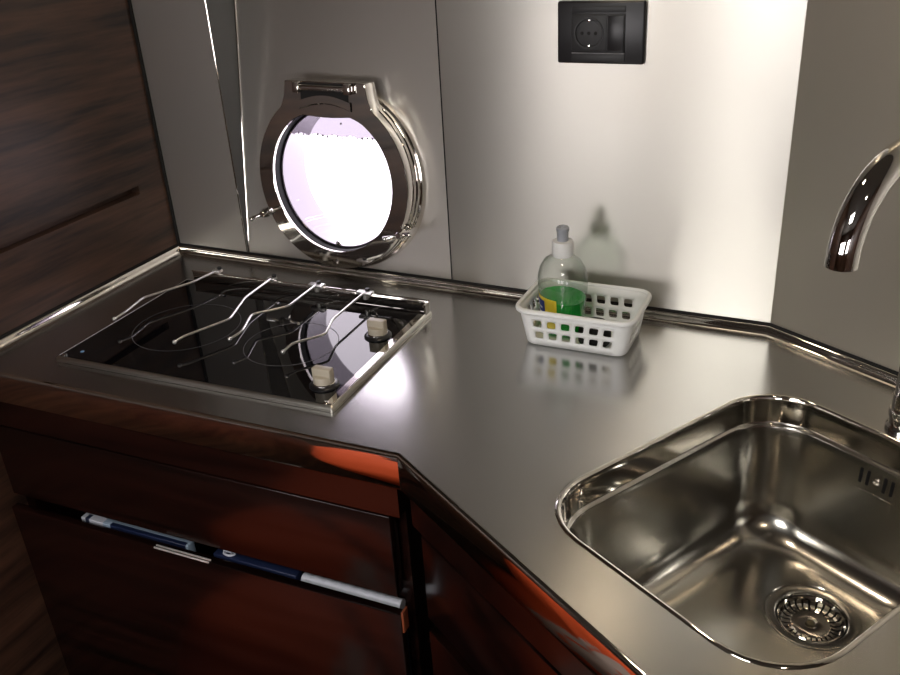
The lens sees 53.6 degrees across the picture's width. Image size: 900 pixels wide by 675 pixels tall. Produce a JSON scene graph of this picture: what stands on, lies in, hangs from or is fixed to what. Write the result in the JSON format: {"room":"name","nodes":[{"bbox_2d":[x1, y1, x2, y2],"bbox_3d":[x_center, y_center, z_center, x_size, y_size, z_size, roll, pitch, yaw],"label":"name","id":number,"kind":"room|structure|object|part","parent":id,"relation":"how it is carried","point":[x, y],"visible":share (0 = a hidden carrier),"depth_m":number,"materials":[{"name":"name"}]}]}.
{"room":"ship interior","nodes":[
{"label":"ship interior","id":0,"kind":"room"},
{"bbox_2d":[0,0,176,674],"bbox_3d":[-0.823,0.055,1.149,0.030,1.950,1.370,9,29,23],"label":"wall","id":1,"kind":"structure","parent":0,"point":[84,202],"depth_m":1.47,"materials":[{"name":"brown wood"}]},
{"bbox_2d":[127,0,179,245],"bbox_3d":[-0.552,-0.637,1.492,0.004,1.050,0.006,9,29,23],"label":"trim","id":2,"kind":"structure","parent":1,"relation":"attached to","point":[134,26],"depth_m":1.61,"materials":[{"name":"black"}]},
{"bbox_2d":[206,0,248,251],"bbox_3d":[-0.367,-0.649,1.496,0.001,1.050,0.175,9,29,23],"label":"wall","id":3,"kind":"structure","parent":0,"point":[221,13],"depth_m":1.53,"materials":[{"name":"grey metal"}]},
{"bbox_2d":[204,0,247,252],"bbox_3d":[-0.405,-0.616,1.425,0.003,1.033,0.003,9,29,23],"label":"trim","id":4,"kind":"structure","parent":3,"relation":"attached to","point":[204,0],"depth_m":1.55,"materials":[{"name":"silver metal"}]},
{"bbox_2d":[234,0,249,251],"bbox_3d":[-0.367,-0.651,1.494,0.003,1.028,0.172,9,29,23],"label":"trim","id":5,"kind":"structure","parent":3,"relation":"attached to","point":[234,0],"depth_m":1.58,"materials":[{"name":"silver metal"}]},
{"bbox_2d":[131,0,807,322],"bbox_3d":[0.001,-0.191,1.540,1.092,1.950,0.195,9,29,24],"label":"wall","id":6,"kind":"structure","parent":0,"point":[666,174],"depth_m":1.31,"materials":[{"name":"silver metal"}]},
{"bbox_2d":[249,78,425,267],"bbox_3d":[-0.180,-0.270,1.489,0.328,0.318,0.129,11,30,26],"label":"porthole","id":7,"kind":"object","parent":6,"relation":"attached to","point":[340,108],"visible":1,"depth_m":1.46,"materials":[{"name":"silver metal"}]},
{"bbox_2d":[435,0,452,279],"bbox_3d":[-0.025,-0.556,1.251,0.002,1.038,0.003,9,29,23],"label":"trim","id":8,"kind":"structure","parent":6,"relation":"attached to","point":[435,0],"depth_m":1.37,"materials":[{"name":"black"}]},
{"bbox_2d":[558,0,646,64],"bbox_3d":[0.202,-0.409,1.196,0.121,0.081,0.014,9,29,24],"label":"power socket","id":9,"kind":"object","parent":6,"relation":"attached to","point":[603,31],"visible":1,"depth_m":1.19,"materials":[{"name":"black plastic"}]},
{"bbox_3d":[0.199,-0.408,1.196,0.074,0.050,0.003,9,29,24],"label":"module frame","id":10,"kind":"part","parent":9,"relation":"part of","materials":[{"name":"black plastic"}]},
{"bbox_2d":[770,0,899,371],"bbox_3d":[0.870,0.157,0.732,0.030,1.950,1.400,-20,31,-30],"label":"wall","id":11,"kind":"structure","parent":0,"point":[847,107],"depth_m":1.11,"materials":[{"name":"silver metal"}]},
{"bbox_3d":[-0.701,1.365,0.740,3.823,0.040,3.550,9,29,23],"label":"floor","id":12,"kind":"structure","parent":0,"visible":0},
{"bbox_2d":[0,402,435,674],"bbox_3d":[-0.283,0.420,1.585,0.722,0.848,0.463,9,29,23],"label":"base cabinet","id":13,"kind":"object","parent":12,"relation":"on","point":[117,602],"visible":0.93,"depth_m":1.29,"materials":[{"name":"brown wood"}]},
{"bbox_2d":[81,513,195,551],"bbox_3d":[-0.466,0.528,1.482,0.208,0.531,0.017,8,29,22],"label":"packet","id":14,"kind":"object","parent":13,"relation":"on","point":[139,531],"visible":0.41,"depth_m":1.36,"materials":[{"name":"blue"}]},
{"bbox_2d":[85,514,92,521],"bbox_3d":[-0.565,0.294,1.403,0.008,0.031,0.011,9,29,23],"label":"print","id":15,"kind":"object","parent":14,"relation":"attached to","point":[88,517],"depth_m":1.39,"materials":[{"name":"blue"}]},
{"bbox_3d":[-0.385,0.233,1.278,0.692,0.131,0.020,8,29,22],"label":"drawer","id":16,"kind":"part","parent":13,"relation":"part of","materials":[{"name":"brown wood"}]},
{"bbox_3d":[-0.305,0.062,1.407,0.722,0.048,0.443,9,29,23],"label":"rail","id":17,"kind":"part","parent":13,"relation":"part of","materials":[{"name":"brown wood"}]},
{"bbox_2d":[214,548,301,580],"bbox_3d":[-0.263,0.557,1.398,0.143,0.533,0.016,8,29,22],"label":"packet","id":18,"kind":"object","parent":13,"relation":"on","point":[219,553],"visible":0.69,"depth_m":1.27,"materials":[{"name":"blue plastic"}]},
{"bbox_2d":[301,572,405,608],"bbox_3d":[-0.135,0.350,1.225,0.155,0.019,0.019,8,29,22],"label":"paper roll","id":19,"kind":"object","parent":13,"relation":"on","point":[321,581],"visible":0.84,"depth_m":1.22,"materials":[{"name":"white"}]},
{"bbox_2d":[410,499,592,674],"bbox_3d":[0.401,0.678,0.981,0.396,0.848,0.972,-19,30,-28],"label":"base cabinet","id":20,"kind":"object","parent":12,"relation":"on","point":[480,629],"visible":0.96,"depth_m":1.00,"materials":[{"name":"brown wood"}]},
{"bbox_2d":[0,243,899,674],"bbox_3d":[0.145,0.136,1.072,1.964,0.068,0.795,20,35,39],"label":"countertop","id":21,"kind":"structure","parent":20,"relation":"on","point":[483,426],"depth_m":1.15,"materials":[{"name":"silver metal"}]},
{"bbox_2d":[56,266,431,412],"bbox_3d":[-0.307,-0.018,1.357,0.477,0.036,0.318,8,29,22],"label":"cooktop","id":22,"kind":"object","parent":21,"relation":"in","point":[312,345],"visible":1,"depth_m":1.34,"materials":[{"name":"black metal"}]},
{"bbox_3d":[-0.300,-0.015,1.352,0.455,0.022,0.302,8,29,22],"label":"rail","id":23,"kind":"part","parent":22,"relation":"part of","materials":[{"name":"silver metal"}]},
{"bbox_3d":[-0.169,0.062,1.198,0.041,0.004,0.041,-3,26,2],"label":"control knob","id":24,"kind":"part","parent":22,"relation":"part of","materials":[{"name":"black plastic"}]},
{"bbox_3d":[-0.107,-0.004,1.323,0.041,0.004,0.041,-26,34,-37],"label":"control knob","id":25,"kind":"part","parent":22,"relation":"part of","materials":[{"name":"black plastic"}]},
{"bbox_2d":[516,278,651,355],"bbox_3d":[0.193,-0.028,1.286,0.177,0.061,0.125,9,29,24],"label":"plastic basket","id":26,"kind":"object","parent":21,"relation":"on","point":[624,332],"visible":0.91,"depth_m":1.26,"materials":[{"name":"white plastic"}]},
{"bbox_2d":[538,224,585,336],"bbox_3d":[0.163,-0.086,1.285,0.068,0.162,0.081,-16,29,-23],"label":"soap bottle","id":27,"kind":"object","parent":26,"relation":"in","point":[567,300],"visible":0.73,"depth_m":1.28,"materials":[{"name":"clear plastic"}]},
{"bbox_3d":[0.134,-0.046,1.306,0.005,0.032,0.035,-6,27,-4],"label":"label panel","id":28,"kind":"part","parent":27,"relation":"part of","materials":[{"name":"blue"}]},
{"bbox_2d":[555,394,899,668],"bbox_3d":[0.348,0.273,0.983,0.408,0.226,0.329,-20,31,-30],"label":"sink","id":29,"kind":"object","parent":21,"relation":"in","point":[768,525],"visible":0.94,"depth_m":1.08,"materials":[{"name":"silver metal"}]},
{"bbox_3d":[0.424,0.335,1.047,0.010,0.003,0.009,9,29,23],"label":"strainer knob","id":30,"kind":"part","parent":29,"relation":"part of","materials":[{"name":"silver metal"}]},
{"bbox_3d":[0.502,0.192,1.059,0.004,0.013,0.048,-20,31,-30],"label":"stamped plate","id":31,"kind":"part","parent":29,"relation":"part of","materials":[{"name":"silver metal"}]},
{"bbox_2d":[824,138,899,435],"bbox_3d":[0.466,-0.020,0.898,0.213,0.362,0.095,-20,31,-30],"label":"faucet","id":32,"kind":"object","parent":21,"relation":"on","point":[856,214],"visible":1,"depth_m":0.82,"materials":[{"name":"silver metal"}]},
{"bbox_3d":[0.245,0.776,0.918,0.020,0.548,0.916,-19,30,-28],"label":"door","id":33,"kind":"part","parent":20,"relation":"part of","materials":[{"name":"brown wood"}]},
{"bbox_3d":[0.225,0.455,0.757,0.020,0.131,0.916,-19,30,-28],"label":"drawer","id":34,"kind":"part","parent":20,"relation":"part of","materials":[{"name":"brown wood"}]}
]}

